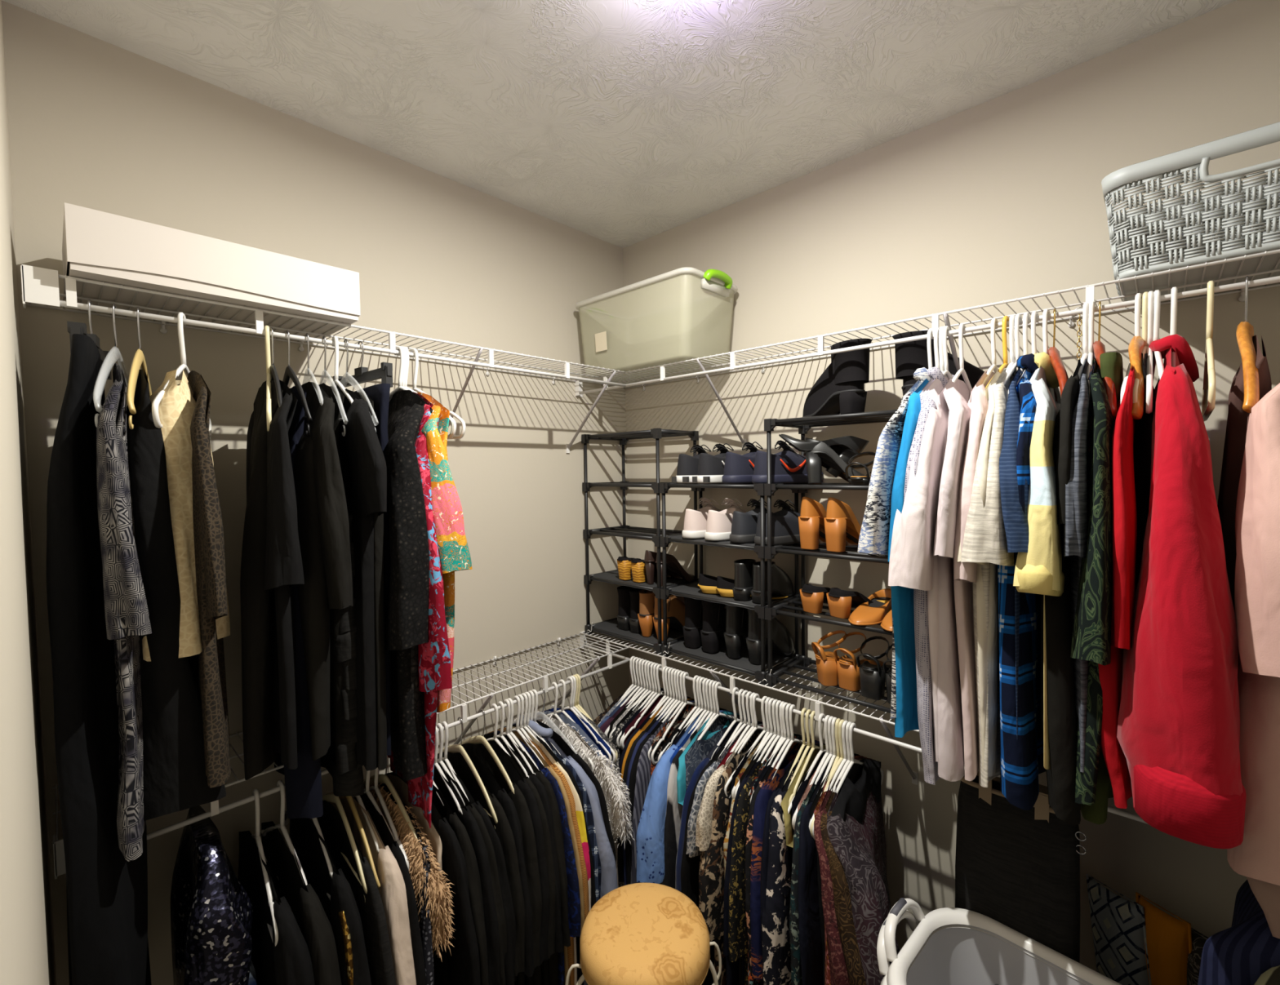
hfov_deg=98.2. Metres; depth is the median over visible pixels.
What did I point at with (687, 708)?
floral blouse
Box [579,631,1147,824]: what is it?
wire shelf
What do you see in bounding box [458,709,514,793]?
clothes hanger
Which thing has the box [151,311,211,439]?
clothes hanger
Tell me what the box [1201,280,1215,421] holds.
clothes hanger
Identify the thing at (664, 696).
clothes hanger
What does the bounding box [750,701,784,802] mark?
clothes hanger
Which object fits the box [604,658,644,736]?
clothes hanger
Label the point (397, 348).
clothes hanger
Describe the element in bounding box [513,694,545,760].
clothes hanger
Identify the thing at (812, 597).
mule
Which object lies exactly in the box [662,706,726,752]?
garment
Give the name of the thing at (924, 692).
shirt
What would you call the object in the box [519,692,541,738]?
clothes hanger
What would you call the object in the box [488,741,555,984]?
garment
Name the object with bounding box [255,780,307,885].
clothes hanger
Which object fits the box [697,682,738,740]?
clothes hanger
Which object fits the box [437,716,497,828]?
clothes hanger
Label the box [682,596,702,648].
boot
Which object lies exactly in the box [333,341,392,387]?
hanger
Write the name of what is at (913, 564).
garment
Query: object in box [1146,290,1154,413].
clothes hanger
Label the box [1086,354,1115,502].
garment
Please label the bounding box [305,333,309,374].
clothes hanger
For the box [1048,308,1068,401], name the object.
wooden hanger
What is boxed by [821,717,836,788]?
clothes hanger
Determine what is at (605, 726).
garment
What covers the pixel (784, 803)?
shirt
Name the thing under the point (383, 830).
garment
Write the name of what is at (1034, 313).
clothes hanger
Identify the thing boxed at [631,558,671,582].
mule
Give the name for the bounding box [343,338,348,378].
clothes hanger
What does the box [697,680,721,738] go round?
clothes hanger
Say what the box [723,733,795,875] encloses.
cardigan
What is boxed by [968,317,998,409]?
clothes hanger
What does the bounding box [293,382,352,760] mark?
dress
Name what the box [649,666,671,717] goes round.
clothes hanger
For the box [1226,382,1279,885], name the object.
sweater
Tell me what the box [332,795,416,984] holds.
garment
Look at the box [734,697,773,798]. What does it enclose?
clothes hanger
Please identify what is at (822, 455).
pump
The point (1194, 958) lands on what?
paisley pillow
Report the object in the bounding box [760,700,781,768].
clothes hanger
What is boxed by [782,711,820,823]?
clothes hanger
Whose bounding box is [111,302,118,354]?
clothes hanger
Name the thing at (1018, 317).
clothes hanger
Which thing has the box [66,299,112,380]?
hanger
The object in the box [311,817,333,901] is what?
clothes hanger
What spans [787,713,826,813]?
clothes hanger
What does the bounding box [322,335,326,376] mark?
clothes hanger
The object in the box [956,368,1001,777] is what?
shirt
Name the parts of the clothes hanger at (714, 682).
frame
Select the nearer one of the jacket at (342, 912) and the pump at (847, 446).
the jacket at (342, 912)
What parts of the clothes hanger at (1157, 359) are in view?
frame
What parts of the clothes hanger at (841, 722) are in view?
frame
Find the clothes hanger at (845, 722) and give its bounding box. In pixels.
[808,720,848,829]
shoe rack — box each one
[581,428,698,655]
[659,483,800,685]
[764,409,897,713]
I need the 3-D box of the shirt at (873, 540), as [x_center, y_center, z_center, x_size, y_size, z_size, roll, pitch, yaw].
[0.706,0.105,1.393,0.547,0.833,0.100,-3,3,-39]
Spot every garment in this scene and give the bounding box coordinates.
[46,333,151,984]
[142,369,230,661]
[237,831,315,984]
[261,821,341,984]
[312,800,395,984]
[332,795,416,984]
[334,386,386,771]
[353,793,426,984]
[363,777,454,959]
[377,783,434,984]
[384,772,480,984]
[387,393,432,719]
[431,784,488,984]
[433,767,500,984]
[434,765,506,984]
[437,751,524,976]
[437,759,515,984]
[455,749,533,977]
[461,742,542,984]
[477,742,549,984]
[484,729,584,984]
[484,733,570,984]
[484,735,563,984]
[488,728,589,984]
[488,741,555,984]
[493,726,591,984]
[497,724,595,984]
[513,711,634,848]
[537,708,612,768]
[537,713,618,888]
[593,685,661,725]
[600,687,663,721]
[600,688,663,737]
[608,689,672,737]
[609,693,670,763]
[612,690,666,730]
[615,692,672,728]
[617,699,697,882]
[618,693,681,764]
[618,697,693,774]
[620,698,693,785]
[622,694,690,751]
[625,701,697,884]
[636,710,733,884]
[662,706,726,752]
[669,709,730,747]
[676,711,742,805]
[680,722,763,984]
[685,724,766,857]
[695,726,773,851]
[715,724,766,769]
[723,733,799,984]
[725,730,786,984]
[728,734,801,984]
[738,733,797,984]
[754,737,805,984]
[760,742,825,978]
[791,750,836,833]
[797,751,847,812]
[797,754,859,984]
[809,755,862,984]
[826,759,899,984]
[831,759,881,824]
[888,376,949,762]
[999,366,1028,735]
[1013,351,1064,769]
[1063,358,1091,773]
[1085,874,1151,984]
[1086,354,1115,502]
[1116,333,1246,848]
[1135,892,1191,984]
[1217,334,1271,613]
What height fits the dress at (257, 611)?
0.840 m
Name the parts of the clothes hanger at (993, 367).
frame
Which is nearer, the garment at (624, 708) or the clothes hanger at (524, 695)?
the clothes hanger at (524, 695)
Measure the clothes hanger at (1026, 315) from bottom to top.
0.256 m
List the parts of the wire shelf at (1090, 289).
hanging rod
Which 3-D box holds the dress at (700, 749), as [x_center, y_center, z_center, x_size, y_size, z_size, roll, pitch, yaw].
[0.279,1.191,1.897,0.067,0.851,0.483,1,3,37]
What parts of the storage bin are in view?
handle, handle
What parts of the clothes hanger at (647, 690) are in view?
frame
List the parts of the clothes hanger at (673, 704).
frame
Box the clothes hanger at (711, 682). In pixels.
[701,680,714,726]
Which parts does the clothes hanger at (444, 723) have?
frame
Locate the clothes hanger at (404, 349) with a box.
[389,346,452,437]
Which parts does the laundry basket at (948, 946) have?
handle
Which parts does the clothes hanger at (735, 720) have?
frame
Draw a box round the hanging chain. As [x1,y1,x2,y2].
[1075,306,1083,359]
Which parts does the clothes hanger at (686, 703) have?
frame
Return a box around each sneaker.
[671,444,711,484]
[682,497,721,539]
[692,443,733,484]
[704,497,746,541]
[721,441,763,484]
[729,498,773,543]
[751,440,823,484]
[754,499,799,546]
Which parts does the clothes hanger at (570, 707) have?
frame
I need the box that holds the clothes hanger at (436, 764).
[434,726,462,814]
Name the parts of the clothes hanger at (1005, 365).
frame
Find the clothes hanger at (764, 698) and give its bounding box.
[724,696,770,799]
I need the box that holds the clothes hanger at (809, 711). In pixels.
[787,709,818,789]
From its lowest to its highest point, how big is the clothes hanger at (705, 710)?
0.256 m
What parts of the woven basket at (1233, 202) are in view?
handle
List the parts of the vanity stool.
leg, leg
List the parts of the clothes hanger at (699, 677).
frame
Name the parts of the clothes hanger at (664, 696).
frame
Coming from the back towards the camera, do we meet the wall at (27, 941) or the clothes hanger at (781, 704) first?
the clothes hanger at (781, 704)
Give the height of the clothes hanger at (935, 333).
0.256 m
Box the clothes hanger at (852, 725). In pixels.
[834,722,883,793]
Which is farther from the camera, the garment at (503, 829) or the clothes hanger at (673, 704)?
the clothes hanger at (673, 704)
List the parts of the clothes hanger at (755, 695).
frame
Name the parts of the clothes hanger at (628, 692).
frame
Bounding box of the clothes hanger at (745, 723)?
[727,690,751,749]
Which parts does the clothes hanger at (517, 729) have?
frame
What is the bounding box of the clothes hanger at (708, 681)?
[690,679,719,734]
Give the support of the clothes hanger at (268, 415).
hanging from the wire shelf at (40, 286)
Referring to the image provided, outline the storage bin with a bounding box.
[575,266,737,352]
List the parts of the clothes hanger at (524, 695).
frame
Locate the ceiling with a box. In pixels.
[2,0,1237,248]
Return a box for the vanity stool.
[564,882,721,984]
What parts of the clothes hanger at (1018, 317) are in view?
frame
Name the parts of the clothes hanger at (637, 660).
frame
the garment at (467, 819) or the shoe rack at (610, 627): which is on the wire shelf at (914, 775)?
the shoe rack at (610, 627)
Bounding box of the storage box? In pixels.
[62,202,360,338]
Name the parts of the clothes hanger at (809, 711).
frame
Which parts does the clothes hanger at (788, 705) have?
frame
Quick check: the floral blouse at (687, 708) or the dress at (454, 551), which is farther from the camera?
the floral blouse at (687, 708)
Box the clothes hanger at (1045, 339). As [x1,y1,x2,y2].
[1029,308,1061,403]
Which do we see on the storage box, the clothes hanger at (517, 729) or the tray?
the tray
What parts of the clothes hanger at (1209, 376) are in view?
frame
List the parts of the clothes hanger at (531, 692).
frame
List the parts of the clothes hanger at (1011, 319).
frame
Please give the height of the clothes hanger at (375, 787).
0.256 m
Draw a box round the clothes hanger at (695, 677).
[657,675,698,761]
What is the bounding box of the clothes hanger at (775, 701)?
[756,699,781,762]
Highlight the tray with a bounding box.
[66,262,358,338]
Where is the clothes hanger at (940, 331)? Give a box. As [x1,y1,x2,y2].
[938,326,946,377]
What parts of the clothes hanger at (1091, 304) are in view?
frame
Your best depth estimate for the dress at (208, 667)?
1.03 m
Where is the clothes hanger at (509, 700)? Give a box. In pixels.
[503,697,538,769]
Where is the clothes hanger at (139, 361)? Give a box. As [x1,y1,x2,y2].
[126,306,151,429]
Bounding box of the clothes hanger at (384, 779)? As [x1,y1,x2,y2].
[363,755,417,840]
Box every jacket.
[289,817,371,984]
[659,712,737,888]
[675,720,766,892]
[1133,352,1155,592]
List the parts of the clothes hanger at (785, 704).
frame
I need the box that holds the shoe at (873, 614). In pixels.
[848,588,891,626]
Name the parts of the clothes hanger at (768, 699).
frame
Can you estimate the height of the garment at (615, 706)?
0.851 m
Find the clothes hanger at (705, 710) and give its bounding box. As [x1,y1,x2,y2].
[688,678,707,733]
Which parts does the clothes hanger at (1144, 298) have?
frame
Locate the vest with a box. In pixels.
[386,773,443,879]
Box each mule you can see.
[617,556,656,580]
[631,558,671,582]
[799,584,853,613]
[826,587,873,618]
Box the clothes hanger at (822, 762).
[791,715,830,830]
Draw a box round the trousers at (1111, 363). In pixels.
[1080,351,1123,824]
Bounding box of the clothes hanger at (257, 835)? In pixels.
[251,788,278,946]
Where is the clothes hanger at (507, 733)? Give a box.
[498,699,535,774]
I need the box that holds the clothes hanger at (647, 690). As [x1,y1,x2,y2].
[608,660,661,739]
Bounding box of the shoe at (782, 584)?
[750,560,794,604]
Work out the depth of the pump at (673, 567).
2.15 m
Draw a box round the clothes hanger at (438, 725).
[435,723,465,805]
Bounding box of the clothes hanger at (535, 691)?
[531,689,559,754]
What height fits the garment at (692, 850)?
0.400 m
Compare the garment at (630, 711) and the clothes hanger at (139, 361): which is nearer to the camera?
the clothes hanger at (139, 361)
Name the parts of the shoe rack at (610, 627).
post, post, post, post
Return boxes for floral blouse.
[649,703,713,779]
[747,736,806,984]
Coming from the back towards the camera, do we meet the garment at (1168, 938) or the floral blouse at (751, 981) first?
the floral blouse at (751, 981)
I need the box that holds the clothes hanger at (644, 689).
[604,659,649,733]
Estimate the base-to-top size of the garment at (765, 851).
0.851 m
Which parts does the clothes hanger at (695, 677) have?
frame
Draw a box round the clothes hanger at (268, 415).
[264,325,271,431]
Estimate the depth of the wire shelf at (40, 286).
1.35 m
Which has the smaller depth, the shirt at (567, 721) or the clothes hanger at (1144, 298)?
the clothes hanger at (1144, 298)
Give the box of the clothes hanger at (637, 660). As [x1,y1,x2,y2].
[620,657,642,706]
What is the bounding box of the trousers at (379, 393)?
[355,383,391,755]
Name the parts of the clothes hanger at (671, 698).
frame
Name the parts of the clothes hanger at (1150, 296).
frame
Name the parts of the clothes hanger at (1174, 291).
frame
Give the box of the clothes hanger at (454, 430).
[404,346,456,438]
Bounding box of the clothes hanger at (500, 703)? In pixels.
[493,701,528,777]
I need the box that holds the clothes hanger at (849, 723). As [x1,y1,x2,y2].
[812,721,857,839]
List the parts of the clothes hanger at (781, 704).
frame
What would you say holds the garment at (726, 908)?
hanging from the clothes hanger at (775, 701)
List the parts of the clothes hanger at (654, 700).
frame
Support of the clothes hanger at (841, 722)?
hanging from the wire shelf at (914, 775)
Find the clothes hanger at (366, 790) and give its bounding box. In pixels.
[364,770,395,841]
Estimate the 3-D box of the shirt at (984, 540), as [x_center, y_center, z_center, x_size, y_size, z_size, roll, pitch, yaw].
[0.844,0.166,1.267,0.084,0.899,0.547,1,3,43]
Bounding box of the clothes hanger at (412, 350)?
[409,348,466,439]
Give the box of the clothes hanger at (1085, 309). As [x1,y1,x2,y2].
[1077,302,1088,378]
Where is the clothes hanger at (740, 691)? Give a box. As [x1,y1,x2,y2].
[719,688,747,756]
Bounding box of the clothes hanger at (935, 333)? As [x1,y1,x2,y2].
[933,327,939,368]
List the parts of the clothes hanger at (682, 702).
frame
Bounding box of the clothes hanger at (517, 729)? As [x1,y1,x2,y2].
[511,695,543,765]
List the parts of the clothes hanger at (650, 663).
frame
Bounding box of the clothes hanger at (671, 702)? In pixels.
[656,668,684,719]
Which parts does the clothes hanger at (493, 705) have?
frame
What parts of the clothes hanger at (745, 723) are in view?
frame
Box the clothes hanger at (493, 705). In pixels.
[486,703,510,755]
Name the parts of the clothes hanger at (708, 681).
frame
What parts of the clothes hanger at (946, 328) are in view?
frame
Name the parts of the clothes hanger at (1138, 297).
frame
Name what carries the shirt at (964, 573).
hanging from the clothes hanger at (993, 367)
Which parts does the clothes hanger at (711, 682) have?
frame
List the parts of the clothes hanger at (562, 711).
frame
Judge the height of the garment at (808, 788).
0.301 m
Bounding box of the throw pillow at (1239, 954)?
[1197,880,1279,984]
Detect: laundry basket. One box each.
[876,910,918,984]
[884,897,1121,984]
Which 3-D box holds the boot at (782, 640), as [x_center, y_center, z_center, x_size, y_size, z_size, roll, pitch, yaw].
[0.462,0.477,1.945,0.255,0.197,0.084,-3,3,-43]
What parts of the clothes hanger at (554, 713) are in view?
frame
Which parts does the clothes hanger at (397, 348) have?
frame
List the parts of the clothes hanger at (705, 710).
frame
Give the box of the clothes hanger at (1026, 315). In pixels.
[1006,311,1030,399]
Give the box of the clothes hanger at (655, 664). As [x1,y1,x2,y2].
[619,663,662,750]
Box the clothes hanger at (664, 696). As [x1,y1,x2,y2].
[651,666,666,712]
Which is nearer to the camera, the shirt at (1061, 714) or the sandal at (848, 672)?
the shirt at (1061, 714)
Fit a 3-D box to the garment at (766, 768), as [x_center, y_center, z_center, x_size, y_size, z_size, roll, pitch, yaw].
[0.461,1.195,1.726,0.050,0.851,0.442,1,3,37]
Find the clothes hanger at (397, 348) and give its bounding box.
[389,346,453,438]
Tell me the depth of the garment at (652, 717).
1.88 m
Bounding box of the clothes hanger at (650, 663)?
[613,662,655,732]
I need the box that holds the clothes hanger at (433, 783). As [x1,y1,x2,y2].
[432,781,444,806]
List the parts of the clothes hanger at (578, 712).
frame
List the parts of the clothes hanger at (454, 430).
frame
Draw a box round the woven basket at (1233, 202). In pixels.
[1101,121,1279,302]
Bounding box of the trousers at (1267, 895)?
[1246,876,1279,938]
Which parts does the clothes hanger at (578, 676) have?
frame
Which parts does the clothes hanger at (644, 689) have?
frame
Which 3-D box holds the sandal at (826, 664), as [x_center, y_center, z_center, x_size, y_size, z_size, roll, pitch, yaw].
[0.657,0.505,1.716,0.250,0.158,0.082,-1,2,-7]
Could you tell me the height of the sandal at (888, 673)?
0.163 m
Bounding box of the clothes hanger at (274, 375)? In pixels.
[270,327,287,420]
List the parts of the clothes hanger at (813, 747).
frame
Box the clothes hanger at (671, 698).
[654,667,675,717]
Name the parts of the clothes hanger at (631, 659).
frame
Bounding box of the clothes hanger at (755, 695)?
[737,693,773,754]
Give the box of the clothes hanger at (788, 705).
[771,703,799,767]
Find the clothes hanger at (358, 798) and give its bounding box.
[352,795,379,853]
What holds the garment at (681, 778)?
hanging from the clothes hanger at (714, 682)
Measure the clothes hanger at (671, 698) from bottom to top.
0.256 m
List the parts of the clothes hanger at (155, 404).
frame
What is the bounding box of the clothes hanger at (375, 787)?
[364,767,408,870]
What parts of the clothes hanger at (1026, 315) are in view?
frame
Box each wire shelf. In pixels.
[20,264,625,453]
[52,632,629,879]
[574,248,1279,448]
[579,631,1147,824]
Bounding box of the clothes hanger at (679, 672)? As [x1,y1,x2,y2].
[662,670,684,722]
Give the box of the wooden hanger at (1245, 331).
[1235,275,1259,413]
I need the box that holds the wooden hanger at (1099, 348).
[1093,301,1117,419]
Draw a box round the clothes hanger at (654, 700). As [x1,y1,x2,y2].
[621,664,670,749]
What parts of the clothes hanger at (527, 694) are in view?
frame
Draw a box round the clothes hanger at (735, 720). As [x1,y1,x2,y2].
[709,687,743,760]
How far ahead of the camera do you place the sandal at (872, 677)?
1.58 m
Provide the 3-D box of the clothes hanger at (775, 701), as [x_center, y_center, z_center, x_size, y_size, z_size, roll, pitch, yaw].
[0.425,0.776,1.740,0.410,0.256,0.009,-3,3,-44]
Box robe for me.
[1253,965,1279,984]
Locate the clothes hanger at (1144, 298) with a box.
[1133,291,1148,403]
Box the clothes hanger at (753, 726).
[734,693,761,752]
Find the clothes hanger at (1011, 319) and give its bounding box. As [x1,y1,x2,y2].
[1000,314,1017,382]
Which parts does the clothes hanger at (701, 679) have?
frame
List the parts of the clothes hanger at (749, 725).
frame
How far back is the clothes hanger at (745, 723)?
1.80 m
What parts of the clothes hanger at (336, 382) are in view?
frame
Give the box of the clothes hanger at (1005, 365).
[985,315,1009,388]
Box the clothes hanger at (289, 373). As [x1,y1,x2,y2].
[282,329,312,435]
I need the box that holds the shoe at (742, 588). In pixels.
[732,559,755,600]
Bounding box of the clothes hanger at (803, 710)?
[783,707,811,785]
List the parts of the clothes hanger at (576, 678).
frame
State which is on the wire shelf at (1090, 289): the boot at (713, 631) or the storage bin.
the storage bin
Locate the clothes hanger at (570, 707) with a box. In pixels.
[557,676,612,765]
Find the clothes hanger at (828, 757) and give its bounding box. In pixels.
[795,715,836,822]
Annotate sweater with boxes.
[544,706,626,887]
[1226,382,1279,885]
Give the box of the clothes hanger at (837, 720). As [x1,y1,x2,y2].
[809,718,840,837]
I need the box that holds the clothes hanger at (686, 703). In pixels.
[650,672,695,764]
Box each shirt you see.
[498,724,601,984]
[503,715,617,984]
[537,711,599,756]
[597,688,662,728]
[622,701,710,884]
[631,702,701,884]
[658,711,738,884]
[750,739,819,980]
[780,744,839,847]
[857,367,931,719]
[888,378,928,737]
[903,366,954,785]
[933,378,971,782]
[953,370,995,781]
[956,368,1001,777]
[960,368,1014,787]
[997,353,1048,810]
[1040,359,1082,825]
[1070,357,1114,805]
[1098,365,1137,808]
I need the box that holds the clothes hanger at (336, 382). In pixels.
[331,336,354,404]
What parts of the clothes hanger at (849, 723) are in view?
frame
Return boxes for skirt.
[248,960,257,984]
[820,758,875,984]
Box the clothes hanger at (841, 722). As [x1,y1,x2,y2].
[826,720,844,784]
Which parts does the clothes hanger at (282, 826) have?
frame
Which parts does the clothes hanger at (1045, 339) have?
frame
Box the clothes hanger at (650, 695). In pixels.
[616,662,663,748]
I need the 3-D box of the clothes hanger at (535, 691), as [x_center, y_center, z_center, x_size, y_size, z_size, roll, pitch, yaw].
[-0.350,0.783,1.848,0.410,0.256,0.009,1,3,43]
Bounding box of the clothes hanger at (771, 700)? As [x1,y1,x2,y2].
[731,697,774,799]
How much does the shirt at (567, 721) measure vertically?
0.852 m
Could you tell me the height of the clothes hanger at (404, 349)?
0.256 m
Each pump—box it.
[644,550,681,584]
[655,551,695,586]
[778,434,869,477]
[798,497,826,550]
[803,437,866,484]
[823,497,861,552]
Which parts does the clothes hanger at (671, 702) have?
frame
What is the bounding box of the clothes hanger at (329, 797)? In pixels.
[322,793,367,902]
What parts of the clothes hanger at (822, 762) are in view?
frame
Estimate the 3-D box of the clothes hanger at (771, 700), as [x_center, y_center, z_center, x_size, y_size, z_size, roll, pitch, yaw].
[0.416,0.776,1.749,0.410,0.256,0.009,-3,3,-43]
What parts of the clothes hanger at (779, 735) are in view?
frame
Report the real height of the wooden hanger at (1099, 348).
0.265 m
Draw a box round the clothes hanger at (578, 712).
[568,675,615,764]
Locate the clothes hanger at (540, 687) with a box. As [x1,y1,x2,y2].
[539,687,545,716]
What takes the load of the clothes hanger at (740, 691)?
hanging from the wire shelf at (914, 775)
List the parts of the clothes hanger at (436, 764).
frame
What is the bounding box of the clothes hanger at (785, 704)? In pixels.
[748,702,797,795]
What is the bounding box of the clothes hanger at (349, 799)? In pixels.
[330,792,380,888]
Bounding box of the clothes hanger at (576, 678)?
[567,675,617,762]
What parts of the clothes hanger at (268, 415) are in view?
frame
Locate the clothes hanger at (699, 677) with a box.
[678,676,707,735]
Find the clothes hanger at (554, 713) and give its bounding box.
[546,682,594,773]
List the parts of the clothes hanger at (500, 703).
frame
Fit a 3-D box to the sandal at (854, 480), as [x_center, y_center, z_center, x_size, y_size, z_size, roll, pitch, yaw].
[0.691,-0.074,1.655,0.082,0.095,0.250,1,3,43]
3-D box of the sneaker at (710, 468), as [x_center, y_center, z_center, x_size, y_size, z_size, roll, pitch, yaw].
[0.321,-0.109,2.057,0.312,0.145,0.114,-3,3,-45]
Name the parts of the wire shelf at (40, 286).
hanging rod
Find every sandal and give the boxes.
[811,630,847,686]
[833,631,886,691]
[844,451,875,484]
[856,635,892,700]
[882,644,892,703]
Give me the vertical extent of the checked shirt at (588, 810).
0.851 m
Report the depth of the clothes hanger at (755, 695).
1.77 m
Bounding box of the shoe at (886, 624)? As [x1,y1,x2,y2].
[880,609,892,631]
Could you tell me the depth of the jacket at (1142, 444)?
1.02 m
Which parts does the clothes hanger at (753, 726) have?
frame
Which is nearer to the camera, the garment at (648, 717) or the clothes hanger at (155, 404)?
the clothes hanger at (155, 404)
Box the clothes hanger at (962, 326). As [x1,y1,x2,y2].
[951,323,972,394]
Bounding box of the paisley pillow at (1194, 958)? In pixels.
[1186,928,1208,984]
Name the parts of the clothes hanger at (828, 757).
frame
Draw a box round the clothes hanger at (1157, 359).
[1152,289,1164,382]
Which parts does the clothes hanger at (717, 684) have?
frame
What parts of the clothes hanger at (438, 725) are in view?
frame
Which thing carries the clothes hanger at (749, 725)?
hanging from the wire shelf at (914, 775)
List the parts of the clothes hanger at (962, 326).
frame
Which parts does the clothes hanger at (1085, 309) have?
frame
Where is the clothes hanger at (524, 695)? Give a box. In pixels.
[512,693,539,742]
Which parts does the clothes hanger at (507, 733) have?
frame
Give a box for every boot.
[617,586,635,630]
[628,587,647,633]
[637,589,672,636]
[653,594,684,640]
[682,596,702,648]
[700,600,725,653]
[723,604,765,658]
[746,604,794,665]
[802,338,871,417]
[892,330,984,396]
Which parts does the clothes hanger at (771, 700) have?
frame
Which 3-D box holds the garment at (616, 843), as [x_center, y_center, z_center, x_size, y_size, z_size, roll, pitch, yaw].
[-0.269,1.197,1.940,0.513,0.851,0.075,1,3,36]
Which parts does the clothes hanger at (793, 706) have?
frame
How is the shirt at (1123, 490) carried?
hanging from the clothes hanger at (1138, 297)
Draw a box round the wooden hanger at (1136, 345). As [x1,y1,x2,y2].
[1128,336,1145,419]
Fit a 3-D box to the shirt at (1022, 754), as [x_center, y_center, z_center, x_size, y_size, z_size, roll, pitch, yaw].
[0.879,0.161,1.247,0.083,0.934,0.533,1,3,43]
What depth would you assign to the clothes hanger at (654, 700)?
2.02 m
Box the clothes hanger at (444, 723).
[438,721,469,801]
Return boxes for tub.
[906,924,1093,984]
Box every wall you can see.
[0,0,57,984]
[1,0,629,984]
[622,0,1279,972]
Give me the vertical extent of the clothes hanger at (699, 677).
0.256 m
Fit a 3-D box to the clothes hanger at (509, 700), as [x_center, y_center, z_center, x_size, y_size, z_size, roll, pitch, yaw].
[-0.415,0.786,1.779,0.410,0.256,0.009,1,3,43]
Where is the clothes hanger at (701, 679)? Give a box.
[665,677,704,751]
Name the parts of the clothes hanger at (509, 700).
frame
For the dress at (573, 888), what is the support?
hanging from the clothes hanger at (509, 700)
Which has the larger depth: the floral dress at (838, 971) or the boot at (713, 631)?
the boot at (713, 631)
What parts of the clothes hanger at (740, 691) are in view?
frame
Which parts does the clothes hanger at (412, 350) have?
frame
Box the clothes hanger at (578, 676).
[568,674,617,759]
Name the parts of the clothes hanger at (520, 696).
frame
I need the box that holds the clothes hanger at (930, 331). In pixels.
[915,328,933,391]
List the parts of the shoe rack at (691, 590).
post, post, post, post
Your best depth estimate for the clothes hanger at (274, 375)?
1.21 m
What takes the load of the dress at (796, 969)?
hanging from the clothes hanger at (828, 757)
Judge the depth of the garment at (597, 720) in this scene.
2.06 m
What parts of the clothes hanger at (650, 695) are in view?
frame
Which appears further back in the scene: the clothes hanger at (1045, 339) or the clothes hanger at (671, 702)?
the clothes hanger at (671, 702)
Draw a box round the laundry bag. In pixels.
[955,769,1086,963]
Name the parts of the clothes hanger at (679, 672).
frame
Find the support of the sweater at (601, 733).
hanging from the clothes hanger at (576, 678)
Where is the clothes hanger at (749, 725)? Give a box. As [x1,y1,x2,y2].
[725,691,762,762]
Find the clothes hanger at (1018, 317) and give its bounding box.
[987,313,1022,404]
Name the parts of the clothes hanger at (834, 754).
frame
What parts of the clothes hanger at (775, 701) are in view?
frame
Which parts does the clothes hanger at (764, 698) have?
frame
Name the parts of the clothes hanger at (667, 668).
frame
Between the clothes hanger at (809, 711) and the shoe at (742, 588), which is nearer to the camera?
the clothes hanger at (809, 711)
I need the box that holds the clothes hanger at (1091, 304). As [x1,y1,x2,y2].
[1086,301,1094,396]
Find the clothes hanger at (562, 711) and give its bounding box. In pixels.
[548,679,605,761]
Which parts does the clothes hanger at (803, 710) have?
frame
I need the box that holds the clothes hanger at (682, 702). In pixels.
[648,671,691,759]
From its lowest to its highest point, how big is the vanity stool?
0.587 m
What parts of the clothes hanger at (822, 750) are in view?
frame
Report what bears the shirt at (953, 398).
hanging from the clothes hanger at (962, 326)
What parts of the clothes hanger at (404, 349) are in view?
frame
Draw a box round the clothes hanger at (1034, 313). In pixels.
[1016,311,1039,384]
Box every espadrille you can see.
[697,573,719,594]
[715,576,787,599]
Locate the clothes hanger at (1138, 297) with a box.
[1120,293,1142,403]
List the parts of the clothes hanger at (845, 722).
frame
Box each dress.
[96,363,151,862]
[126,369,226,821]
[170,805,253,984]
[186,370,231,787]
[240,380,283,780]
[246,378,304,769]
[274,386,323,818]
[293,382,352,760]
[319,382,364,796]
[346,388,386,770]
[385,390,432,781]
[387,391,452,828]
[417,392,472,712]
[481,730,581,984]
[684,715,747,791]
[698,727,786,984]
[745,737,817,976]
[761,744,829,984]
[789,752,858,984]
[813,755,864,984]
[813,756,871,984]
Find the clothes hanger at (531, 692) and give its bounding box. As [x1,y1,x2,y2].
[528,690,551,750]
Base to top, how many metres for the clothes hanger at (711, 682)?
0.256 m
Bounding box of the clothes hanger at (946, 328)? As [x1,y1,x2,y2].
[942,325,952,379]
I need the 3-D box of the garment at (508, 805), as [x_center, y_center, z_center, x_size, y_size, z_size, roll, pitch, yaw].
[-0.481,1.161,1.664,0.534,0.751,0.049,1,3,43]
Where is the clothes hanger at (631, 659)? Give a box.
[618,656,635,701]
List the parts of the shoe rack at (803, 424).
post, post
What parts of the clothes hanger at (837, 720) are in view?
frame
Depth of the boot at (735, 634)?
1.92 m
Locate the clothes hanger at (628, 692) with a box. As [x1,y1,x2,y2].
[598,657,644,724]
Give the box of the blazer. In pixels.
[512,720,616,866]
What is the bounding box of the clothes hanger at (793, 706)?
[772,704,806,779]
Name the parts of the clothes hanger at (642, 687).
frame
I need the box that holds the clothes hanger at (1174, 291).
[1169,286,1177,367]
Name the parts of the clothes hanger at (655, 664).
frame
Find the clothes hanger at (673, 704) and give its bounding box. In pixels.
[658,669,679,721]
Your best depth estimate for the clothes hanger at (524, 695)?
1.80 m

